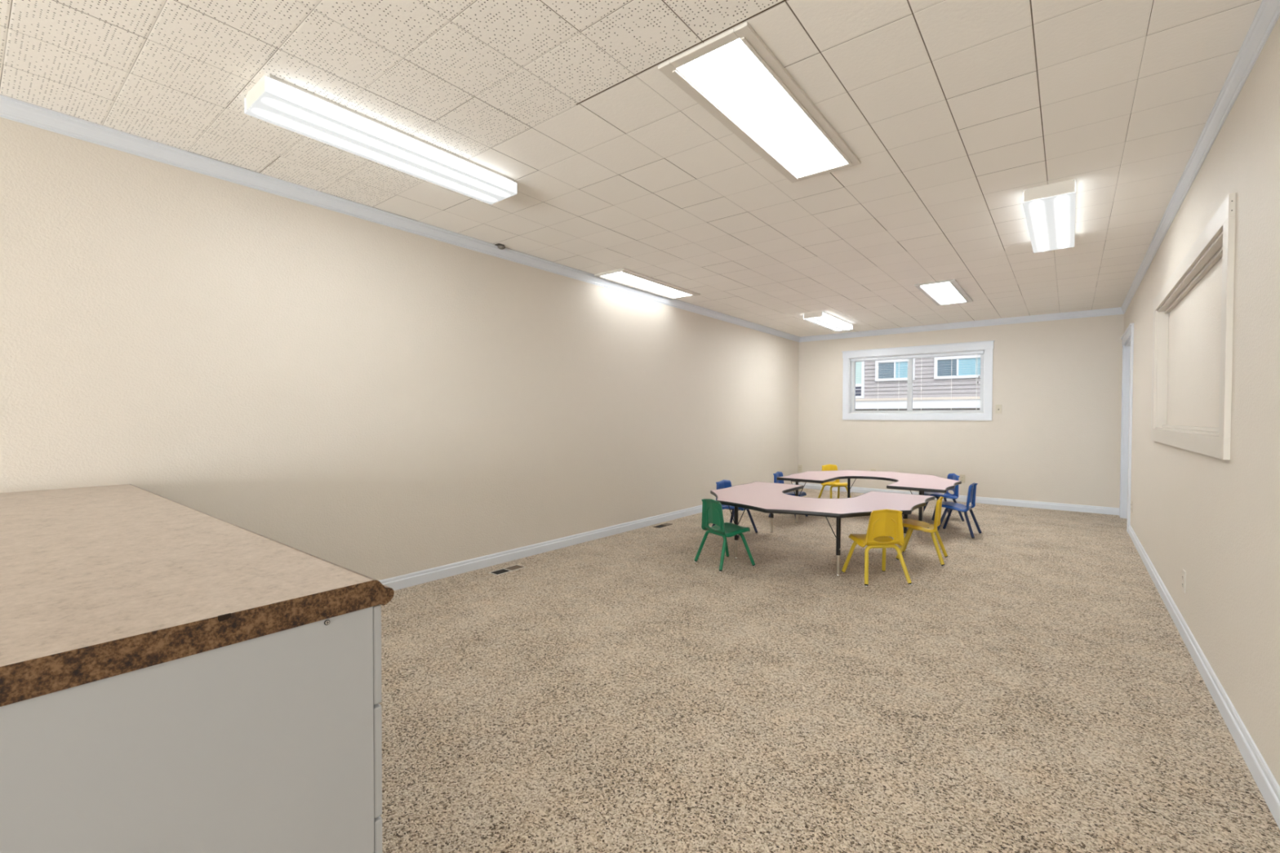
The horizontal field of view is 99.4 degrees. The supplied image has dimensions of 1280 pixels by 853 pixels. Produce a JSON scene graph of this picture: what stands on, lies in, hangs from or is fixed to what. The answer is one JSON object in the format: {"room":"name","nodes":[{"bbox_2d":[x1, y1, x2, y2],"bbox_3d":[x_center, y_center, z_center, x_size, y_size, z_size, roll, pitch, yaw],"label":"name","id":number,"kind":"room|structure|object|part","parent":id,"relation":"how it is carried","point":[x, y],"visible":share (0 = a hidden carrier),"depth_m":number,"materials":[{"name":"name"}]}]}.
{"room":"classroom","nodes":[
{"label":"classroom","id":0,"kind":"room"},
{"bbox_2d":[0,116,799,580],"bbox_3d":[-1.738,-0.150,3.557,0.140,2.472,14.104,1,1,38],"label":"wall","id":1,"kind":"structure","parent":0,"point":[375,401],"depth_m":3.30,"materials":[{"name":"beige paint"}]},
{"bbox_2d":[0,94,799,342],"bbox_3d":[-1.667,-1.345,3.483,0.031,0.081,13.824,1,1,38],"label":"trim","id":2,"kind":"structure","parent":1,"relation":"attached to","point":[11,108],"depth_m":3.06,"materials":[{"name":"white paint"}]},
{"bbox_2d":[378,483,795,591],"bbox_3d":[0.094,1.010,5.771,0.014,0.087,8.104,1,1,38],"label":"baseboard","id":3,"kind":"structure","parent":1,"relation":"attached to","point":[396,583],"depth_m":4.42,"materials":[{"name":"white paint"}]},
{"bbox_2d":[0,0,1262,337],"bbox_3d":[0.200,-1.435,2.005,5.072,0.160,14.104,1,1,38],"label":"ceiling","id":4,"kind":"structure","parent":0,"point":[949,110],"depth_m":2.37,"materials":[{"name":"tile"}]},
{"bbox_2d":[244,74,516,204],"bbox_3d":[-1.156,-1.330,2.630,0.240,0.078,1.210,1,1,38],"label":"fluorescent light","id":5,"kind":"object","parent":4,"relation":"attached to","point":[273,100],"visible":1,"depth_m":2.45,"materials":[{"name":"white plastic"}]},
{"bbox_3d":[-1.528,-1.326,2.160,0.231,0.071,0.003,1,1,38],"label":"plate","id":6,"kind":"part","parent":5,"relation":"part of","materials":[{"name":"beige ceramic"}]},
{"bbox_2d":[494,243,505,249],"bbox_3d":[-1.072,-1.382,4.176,0.062,0.026,0.075,1,1,38],"label":"bracket","id":7,"kind":"object","parent":4,"relation":"attached to","point":[501,246],"visible":1,"depth_m":4.16,"materials":[{"name":"grey metal"}]},
{"bbox_2d":[594,267,700,299],"bbox_3d":[0.110,-1.402,5.412,0.356,0.020,1.275,1,1,38],"label":"recessed light","id":8,"kind":"object","parent":4,"relation":"in","point":[623,276],"visible":1,"depth_m":5.33,"materials":[{"name":"white plastic"}]},
{"bbox_2d":[657,22,861,182],"bbox_3d":[0.603,-1.350,2.418,0.370,0.020,1.260,1,1,38],"label":"recessed light","id":9,"kind":"object","parent":4,"relation":"in","point":[733,75],"visible":1,"depth_m":2.26,"materials":[{"name":"white plastic"}]},
{"bbox_2d":[803,311,853,331],"bbox_3d":[2.529,-1.397,7.244,0.240,0.078,1.210,1,1,38],"label":"fluorescent light","id":10,"kind":"object","parent":4,"relation":"attached to","point":[822,318],"visible":1,"depth_m":7.04,"materials":[{"name":"white plastic"}]},
{"bbox_3d":[2.157,-1.393,6.774,0.231,0.071,0.003,1,1,38],"label":"plate","id":11,"kind":"part","parent":10,"relation":"part of","materials":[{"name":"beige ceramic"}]},
{"bbox_2d":[914,279,973,305],"bbox_3d":[3.223,-1.398,5.729,0.352,0.020,1.205,1,1,38],"label":"recessed light","id":12,"kind":"object","parent":4,"relation":"in","point":[944,292],"visible":1,"depth_m":5.65,"materials":[{"name":"white plastic"}]},
{"bbox_2d":[1022,179,1075,253],"bbox_3d":[2.676,-1.334,3.532,0.240,0.078,1.210,1,1,38],"label":"fluorescent light","id":13,"kind":"object","parent":4,"relation":"attached to","point":[1049,209],"visible":1,"depth_m":3.31,"materials":[{"name":"white plastic"}]},
{"bbox_3d":[2.304,-1.330,3.062,0.231,0.071,0.003,1,1,38],"label":"plate","id":14,"kind":"part","parent":13,"relation":"part of","materials":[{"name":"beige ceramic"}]},
{"bbox_2d":[379,488,1279,852],"bbox_3d":[0.192,1.177,2.049,5.072,0.120,14.104,1,1,38],"label":"floor","id":15,"kind":"structure","parent":0,"point":[1036,690],"depth_m":2.21,"materials":[{"name":"carpet"}]},
{"bbox_2d":[0,604,382,852],"bbox_3d":[-1.664,0.732,1.601,2.419,0.774,0.638,1,1,38],"label":"base cabinet","id":16,"kind":"object","parent":15,"relation":"on","point":[272,743],"visible":0.49,"depth_m":0.88,"materials":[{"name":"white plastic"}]},
{"bbox_2d":[0,484,394,706],"bbox_3d":[-1.663,0.321,1.595,2.423,0.057,0.680,1,1,38],"label":"countertop","id":17,"kind":"structure","parent":16,"relation":"on","point":[97,583],"depth_m":1.04,"materials":[{"name":"beige laminate"}]},
{"bbox_3d":[-0.762,0.455,1.277,0.602,0.200,0.017,1,1,38],"label":"drawer","id":18,"kind":"part","parent":16,"relation":"part of","materials":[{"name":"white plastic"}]},
{"bbox_3d":[-0.763,0.908,1.284,0.602,0.237,0.017,1,1,38],"label":"drawer","id":19,"kind":"part","parent":16,"relation":"part of","materials":[{"name":"white plastic"}]},
{"bbox_3d":[-0.763,0.672,1.280,0.602,0.225,0.017,1,1,38],"label":"drawer","id":20,"kind":"part","parent":16,"relation":"part of","materials":[{"name":"white plastic"}]},
{"bbox_2d":[488,564,525,575],"bbox_3d":[-0.996,1.077,4.082,0.105,0.004,0.272,1,1,36],"label":"floor vent","id":21,"kind":"object","parent":15,"relation":"in","point":[508,569],"visible":1,"depth_m":4.07,"materials":[{"name":"beige metal"}]},
{"bbox_2d":[504,564,524,570],"bbox_3d":[-0.957,1.076,4.136,0.092,0.002,0.127,1,1,36],"label":"grille","id":22,"kind":"object","parent":21,"relation":"attached to","point":[514,567],"depth_m":4.13,"materials":[{"name":"brown metal"}]},
{"bbox_2d":[653,523,672,528],"bbox_3d":[0.245,1.052,5.771,0.085,0.004,0.250,1,1,36],"label":"floor vent","id":23,"kind":"object","parent":15,"relation":"in","point":[664,524],"visible":1,"depth_m":5.77,"materials":[{"name":"brown metal"}]},
{"bbox_2d":[693,498,755,573],"bbox_3d":[0.661,0.819,4.246,0.353,0.525,0.346,0,1,-30],"label":"chair","id":24,"kind":"object","parent":15,"relation":"on","point":[712,509],"visible":1,"depth_m":4.18,"materials":[{"name":"green plastic"}]},
{"bbox_3d":[0.527,0.939,4.279,0.196,0.256,0.072,1,1,33],"label":"leg","id":25,"kind":"part","parent":24,"relation":"part of","materials":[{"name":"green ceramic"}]},
{"bbox_3d":[0.559,0.684,4.186,0.052,0.254,0.292,0,1,-30],"label":"backrest","id":26,"kind":"part","parent":24,"relation":"part of","materials":[{"name":"green plastic"}]},
{"bbox_3d":[0.619,0.942,4.118,0.072,0.256,0.196,0,1,-2],"label":"leg","id":27,"kind":"part","parent":24,"relation":"part of","materials":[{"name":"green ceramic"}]},
{"bbox_3d":[0.688,0.806,4.261,0.289,0.050,0.294,0,1,-30],"label":"seat","id":28,"kind":"part","parent":24,"relation":"part of","materials":[{"name":"green plastic"}]},
{"bbox_3d":[0.702,0.938,4.378,0.072,0.256,0.195,0,1,-2],"label":"leg","id":29,"kind":"part","parent":24,"relation":"part of","materials":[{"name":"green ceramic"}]},
{"bbox_3d":[0.794,0.941,4.218,0.195,0.256,0.072,1,1,33],"label":"leg","id":30,"kind":"part","parent":24,"relation":"part of","materials":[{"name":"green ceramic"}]},
{"bbox_2d":[709,480,758,538],"bbox_3d":[0.931,0.800,5.384,0.346,0.525,0.353,-1,1,-45],"label":"chair","id":31,"kind":"object","parent":15,"relation":"on","point":[722,484],"visible":0.25,"depth_m":5.39,"materials":[{"name":"blue plastic"}]},
{"bbox_3d":[0.849,0.663,5.465,0.292,0.254,0.052,-1,1,-45],"label":"backrest","id":32,"kind":"part","parent":31,"relation":"part of","materials":[{"name":"blue plastic"}]},
{"bbox_3d":[0.926,0.919,5.522,0.072,0.256,0.196,0,1,18],"label":"leg","id":33,"kind":"part","parent":31,"relation":"part of","materials":[{"name":"blue metal"}]},
{"bbox_3d":[0.953,0.789,5.362,0.294,0.050,0.289,-1,1,-45],"label":"seat","id":34,"kind":"part","parent":31,"relation":"part of","materials":[{"name":"blue plastic"}]},
{"bbox_3d":[1.067,0.922,5.379,0.195,0.256,0.072,0,1,-17],"label":"leg","id":35,"kind":"part","parent":31,"relation":"part of","materials":[{"name":"blue metal"}]},
{"bbox_2d":[768,471,808,521],"bbox_3d":[1.709,0.788,6.254,0.353,0.525,0.346,1,1,36],"label":"chair","id":36,"kind":"object","parent":15,"relation":"on","point":[776,474],"visible":0.36,"depth_m":6.24,"materials":[{"name":"blue plastic"}]},
{"bbox_3d":[1.615,0.651,6.321,0.052,0.254,0.292,1,1,36],"label":"backrest","id":37,"kind":"part","parent":36,"relation":"part of","materials":[{"name":"blue plastic"}]},
{"bbox_3d":[1.734,0.776,6.235,0.289,0.050,0.294,1,1,36],"label":"seat","id":38,"kind":"part","parent":36,"relation":"part of","materials":[{"name":"blue plastic"}]},
{"bbox_2d":[710,481,934,577],"bbox_3d":[1.397,0.833,4.546,1.676,0.491,1.572,1,1,38],"label":"table","id":39,"kind":"object","parent":15,"relation":"on","point":[771,498],"visible":0.98,"depth_m":4.29,"materials":[{"name":"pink laminate"}]},
{"bbox_3d":[0.785,0.771,4.424,0.031,0.306,0.031,1,1,38],"label":"leg","id":40,"kind":"part","parent":39,"relation":"part of","materials":[{"name":"black metal"}]},
{"bbox_3d":[1.441,0.781,3.943,0.031,0.306,0.031,1,1,38],"label":"leg","id":41,"kind":"part","parent":39,"relation":"part of","materials":[{"name":"black metal"}]},
{"bbox_3d":[2.301,0.770,4.701,0.031,0.306,0.031,1,1,38],"label":"leg","id":42,"kind":"part","parent":39,"relation":"part of","materials":[{"name":"black metal"}]},
{"bbox_2d":[817,464,850,498],"bbox_3d":[2.596,0.774,7.229,0.346,0.525,0.353,0,1,-14],"label":"chair","id":43,"kind":"object","parent":15,"relation":"on","point":[836,483],"visible":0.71,"depth_m":7.31,"materials":[{"name":"yellow plastic"}]},
{"bbox_3d":[2.482,0.894,7.307,0.196,0.256,0.072,0,1,14],"label":"leg","id":44,"kind":"part","parent":43,"relation":"part of","materials":[{"name":"yellow metal"}]},
{"bbox_3d":[2.568,0.637,7.341,0.292,0.254,0.052,0,1,-14],"label":"backrest","id":45,"kind":"part","parent":43,"relation":"part of","materials":[{"name":"yellow plastic"}]},
{"bbox_3d":[2.603,0.763,7.199,0.294,0.050,0.289,0,1,-14],"label":"seat","id":46,"kind":"part","parent":43,"relation":"part of","materials":[{"name":"yellow plastic"}]},
{"bbox_3d":[2.529,0.897,7.112,0.195,0.256,0.072,-1,1,-41],"label":"leg","id":47,"kind":"part","parent":43,"relation":"part of","materials":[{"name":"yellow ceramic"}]},
{"bbox_3d":[2.662,0.894,7.351,0.196,0.256,0.072,-1,1,-41],"label":"leg","id":48,"kind":"part","parent":43,"relation":"part of","materials":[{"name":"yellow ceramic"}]},
{"bbox_2d":[776,470,961,537],"bbox_3d":[2.617,0.810,6.088,1.676,0.491,1.572,1,1,38],"label":"table","id":49,"kind":"object","parent":15,"relation":"on","point":[904,481],"visible":0.97,"depth_m":5.93,"materials":[{"name":"pink laminate"}]},
{"bbox_3d":[1.713,0.748,5.931,0.031,0.306,0.031,1,1,38],"label":"leg","id":50,"kind":"part","parent":49,"relation":"part of","materials":[{"name":"black metal"}]},
{"bbox_3d":[2.573,0.738,6.689,0.031,0.306,0.031,1,1,38],"label":"leg","id":51,"kind":"part","parent":49,"relation":"part of","materials":[{"name":"black metal"}]},
{"bbox_3d":[2.698,0.763,5.222,0.031,0.306,0.031,1,1,38],"label":"leg","id":52,"kind":"part","parent":49,"relation":"part of","materials":[{"name":"black metal"}]},
{"bbox_2d":[840,509,912,587],"bbox_3d":[1.681,0.828,3.872,0.346,0.525,0.353,0,1,-7],"label":"chair","id":53,"kind":"object","parent":15,"relation":"on","point":[883,524],"visible":1,"depth_m":3.77,"materials":[{"name":"yellow plastic"}]},
{"bbox_3d":[1.577,0.948,3.963,0.195,0.256,0.072,1,1,21],"label":"leg","id":54,"kind":"part","parent":53,"relation":"part of","materials":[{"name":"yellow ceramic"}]},
{"bbox_3d":[1.600,0.951,3.764,0.196,0.256,0.072,0,1,-34],"label":"leg","id":55,"kind":"part","parent":53,"relation":"part of","materials":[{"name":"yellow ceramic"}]},
{"bbox_3d":[1.677,0.815,3.903,0.294,0.050,0.289,0,1,-7],"label":"seat","id":56,"kind":"part","parent":53,"relation":"part of","materials":[{"name":"yellow plastic"}]},
{"bbox_3d":[1.761,0.948,3.985,0.195,0.256,0.072,0,1,-34],"label":"leg","id":57,"kind":"part","parent":53,"relation":"part of","materials":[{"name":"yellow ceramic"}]},
{"bbox_3d":[1.695,0.695,3.753,0.292,0.254,0.052,0,1,-7],"label":"backrest","id":58,"kind":"part","parent":53,"relation":"part of","materials":[{"name":"yellow plastic"}]},
{"bbox_3d":[1.784,0.951,3.785,0.196,0.256,0.072,1,1,21],"label":"leg","id":59,"kind":"part","parent":53,"relation":"part of","materials":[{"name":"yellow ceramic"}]},
{"bbox_2d":[895,496,948,567],"bbox_3d":[2.301,0.821,4.425,0.353,0.525,0.346,1,1,33],"label":"chair","id":60,"kind":"object","parent":15,"relation":"on","point":[912,524],"visible":0.94,"depth_m":4.37,"materials":[{"name":"yellow plastic"}]},
{"bbox_3d":[2.166,0.942,4.405,0.195,0.256,0.072,0,1,-29],"label":"leg","id":61,"kind":"part","parent":60,"relation":"part of","materials":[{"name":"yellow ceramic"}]},
{"bbox_3d":[2.267,0.940,4.560,0.072,0.256,0.195,0,1,6],"label":"leg","id":62,"kind":"part","parent":60,"relation":"part of","materials":[{"name":"yellow metal"}]},
{"bbox_3d":[2.275,0.808,4.442,0.289,0.050,0.294,1,1,33],"label":"seat","id":63,"kind":"part","parent":60,"relation":"part of","materials":[{"name":"yellow plastic"}]},
{"bbox_3d":[2.333,0.944,4.294,0.072,0.256,0.196,0,1,6],"label":"leg","id":64,"kind":"part","parent":60,"relation":"part of","materials":[{"name":"yellow metal"}]},
{"bbox_3d":[2.400,0.687,4.358,0.052,0.254,0.292,1,1,33],"label":"backrest","id":65,"kind":"part","parent":60,"relation":"part of","materials":[{"name":"yellow plastic"}]},
{"bbox_3d":[2.435,0.942,4.449,0.196,0.256,0.072,0,1,-29],"label":"leg","id":66,"kind":"part","parent":60,"relation":"part of","materials":[{"name":"yellow metal"}]},
{"bbox_2d":[923,473,964,522],"bbox_3d":[3.442,0.794,6.196,0.353,0.525,0.346,0,1,5],"label":"chair","id":67,"kind":"object","parent":15,"relation":"on","point":[946,495],"visible":0.71,"depth_m":6.09,"materials":[{"name":"blue plastic"}]},
{"bbox_3d":[3.333,0.917,6.115,0.072,0.256,0.195,1,1,33],"label":"leg","id":68,"kind":"part","parent":67,"relation":"part of","materials":[{"name":"blue metal"}]},
{"bbox_3d":[3.412,0.782,6.198,0.289,0.050,0.294,0,1,5],"label":"seat","id":69,"kind":"part","parent":67,"relation":"part of","materials":[{"name":"blue plastic"}]},
{"bbox_3d":[3.560,0.660,6.183,0.052,0.254,0.292,0,1,5],"label":"backrest","id":70,"kind":"part","parent":67,"relation":"part of","materials":[{"name":"blue plastic"}]},
{"bbox_3d":[3.533,0.918,6.096,0.072,0.256,0.196,0,1,-22],"label":"leg","id":71,"kind":"part","parent":67,"relation":"part of","materials":[{"name":"blue metal"}]},
{"bbox_2d":[934,482,982,539],"bbox_3d":[3.156,0.807,5.383,0.353,0.525,0.346,1,1,42],"label":"chair","id":72,"kind":"object","parent":15,"relation":"on","point":[952,506],"visible":0.85,"depth_m":5.36,"materials":[{"name":"blue plastic"}]},
{"bbox_3d":[3.019,0.928,5.384,0.195,0.256,0.072,0,1,-20],"label":"leg","id":73,"kind":"part","parent":72,"relation":"part of","materials":[{"name":"blue metal"}]},
{"bbox_3d":[3.144,0.926,5.521,0.072,0.256,0.195,0,1,15],"label":"leg","id":74,"kind":"part","parent":72,"relation":"part of","materials":[{"name":"blue metal"}]},
{"bbox_3d":[3.133,0.794,5.404,0.289,0.050,0.294,1,1,42],"label":"seat","id":75,"kind":"part","parent":72,"relation":"part of","materials":[{"name":"blue plastic"}]},
{"bbox_3d":[3.167,0.931,5.249,0.072,0.256,0.196,0,1,15],"label":"leg","id":76,"kind":"part","parent":72,"relation":"part of","materials":[{"name":"blue metal"}]},
{"bbox_3d":[3.244,0.673,5.301,0.052,0.254,0.292,1,1,42],"label":"backrest","id":77,"kind":"part","parent":72,"relation":"part of","materials":[{"name":"blue plastic"}]},
{"bbox_3d":[3.292,0.929,5.386,0.196,0.256,0.072,0,1,-20],"label":"leg","id":78,"kind":"part","parent":72,"relation":"part of","materials":[{"name":"blue metal"}]},
{"bbox_2d":[798,314,1124,507],"bbox_3d":[4.215,-0.203,7.749,3.992,2.472,0.140,1,1,38],"label":"wall","id":79,"kind":"structure","parent":0,"point":[1055,437],"depth_m":7.13,"materials":[{"name":"beige paint"}]},
{"bbox_2d":[797,465,802,471],"bbox_3d":[2.629,0.691,8.922,0.070,0.115,0.009,1,1,38],"label":"wall outlet","id":80,"kind":"object","parent":79,"relation":"attached to","point":[799,467],"visible":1,"depth_m":8.92,"materials":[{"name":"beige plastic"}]},
{"bbox_2d":[841,340,995,420],"bbox_3d":[3.976,-0.625,7.911,2.002,1.067,0.172,1,1,38],"label":"window","id":81,"kind":"structure","parent":79,"relation":"in","point":[984,399],"depth_m":7.85,"materials":[{"name":"white paint"}]},
{"bbox_3d":[3.648,-0.624,8.229,0.757,0.762,0.004,1,1,38],"label":"pane","id":82,"kind":"part","parent":81,"relation":"part of","materials":[{"name":"clear glass"}]},
{"bbox_2d":[850,350,983,413],"bbox_3d":[3.960,-0.618,7.891,1.750,0.836,0.048,1,1,38],"label":"blind","id":83,"kind":"object","parent":81,"relation":"attached to","point":[975,353],"visible":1,"depth_m":7.82,"materials":[{"name":"white paint"}]},
{"bbox_3d":[3.961,-0.207,7.900,1.750,0.014,0.026,1,1,38],"label":"rail","id":84,"kind":"part","parent":83,"relation":"part of","materials":[{"name":"white plastic"}]},
{"bbox_3d":[4.593,-0.786,7.365,0.025,0.403,0.011,1,1,38],"label":"lift cord","id":85,"kind":"part","parent":83,"relation":"part of","materials":[{"name":"white plastic"}]},
{"bbox_3d":[4.003,-0.618,7.945,1.766,0.846,0.056,1,1,38],"label":"sash","id":86,"kind":"part","parent":81,"relation":"part of","materials":[{"name":"white plastic"}]},
{"bbox_3d":[4.324,-0.613,7.693,0.849,0.762,0.004,1,1,38],"label":"pane","id":87,"kind":"part","parent":81,"relation":"part of","materials":[{"name":"clear glass"}]},
{"bbox_2d":[798,482,1119,515],"bbox_3d":[4.163,0.990,7.709,3.992,0.087,0.014,1,1,38],"label":"baseboard","id":88,"kind":"structure","parent":79,"relation":"attached to","point":[1028,504],"depth_m":7.12,"materials":[{"name":"white paint"}]},
{"bbox_2d":[799,306,1124,342],"bbox_3d":[4.165,-1.397,7.662,3.992,0.081,0.031,1,1,38],"label":"trim","id":89,"kind":"structure","parent":79,"relation":"attached to","point":[1113,311],"depth_m":7.37,"materials":[{"name":"white paint"}]},
{"bbox_2d":[959,474,964,483],"bbox_3d":[4.442,0.720,7.487,0.070,0.115,0.009,1,1,38],"label":"wall outlet","id":90,"kind":"object","parent":79,"relation":"attached to","point":[962,477],"visible":0.91,"depth_m":7.49,"materials":[{"name":"beige plastic"}]},
{"bbox_2d":[995,404,1001,413],"bbox_3d":[4.763,-0.232,7.214,0.070,0.115,0.018,1,1,38],"label":"light switch","id":91,"kind":"object","parent":79,"relation":"attached to","point":[998,407],"visible":1,"depth_m":7.21,"materials":[{"name":"beige plastic"}]},
{"bbox_2d":[1122,16,1279,786],"bbox_3d":[1.545,-0.098,1.048,0.140,2.472,13.964,1,1,38],"label":"wall","id":92,"kind":"structure","parent":0,"point":[1213,519],"depth_m":2.01,"materials":[{"name":"beige paint"}]},
{"bbox_2d":[1119,323,1133,533],"bbox_3d":[5.343,0.015,5.876,0.172,2.105,1.245,1,1,38],"label":"door","id":93,"kind":"structure","parent":92,"relation":"in","point":[1127,338],"depth_m":6.25,"materials":[{"name":"white paint"}]},
{"bbox_2d":[1182,568,1186,593],"bbox_3d":[2.892,0.823,2.889,0.009,0.115,0.070,1,1,38],"label":"wall outlet","id":94,"kind":"object","parent":92,"relation":"attached to","point":[1184,573],"visible":1,"depth_m":2.87,"materials":[{"name":"beige plastic"}]},
{"bbox_2d":[1151,192,1235,460],"bbox_3d":[3.069,-0.398,3.030,0.101,1.030,2.431,1,1,38],"label":"window","id":95,"kind":"structure","parent":92,"relation":"in","point":[1192,355],"depth_m":2.84,"materials":[{"name":"beige wood"}]},
{"bbox_3d":[3.752,-0.410,3.959,0.019,0.850,0.125,1,1,38],"label":"casing","id":96,"kind":"part","parent":95,"relation":"part of","materials":[{"name":"beige wood"}]},
{"bbox_3d":[3.067,-0.396,3.012,0.022,0.826,2.186,1,1,38],"label":"stop moulding","id":97,"kind":"part","parent":95,"relation":"part of","materials":[{"name":"beige wood"}]},
{"bbox_3d":[3.083,-0.396,2.999,0.020,0.826,2.184,1,1,38],"label":"infill panel","id":98,"kind":"part","parent":95,"relation":"part of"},
{"bbox_3d":[3.039,-0.868,3.048,0.019,0.092,2.430,1,1,38],"label":"head casing","id":99,"kind":"part","parent":95,"relation":"part of","materials":[{"name":"beige wood"}]},
{"bbox_3d":[2.313,-0.384,2.140,0.019,0.850,0.095,1,1,38],"label":"casing","id":100,"kind":"part","parent":95,"relation":"part of","materials":[{"name":"beige wood"}]},
{"bbox_2d":[1120,0,1279,313],"bbox_3d":[1.438,-1.294,1.026,0.031,0.081,13.824,1,1,38],"label":"trim","id":101,"kind":"structure","parent":92,"relation":"attached to","point":[1268,13],"depth_m":2.28,"materials":[{"name":"white paint"}]},
{"bbox_2d":[1128,524,1279,829],"bbox_3d":[1.035,1.101,0.552,0.014,0.087,12.525,1,1,38],"label":"baseboard","id":102,"kind":"structure","parent":92,"relation":"attached to","point":[1268,787],"depth_m":2.09,"materials":[{"name":"white paint"}]}
]}

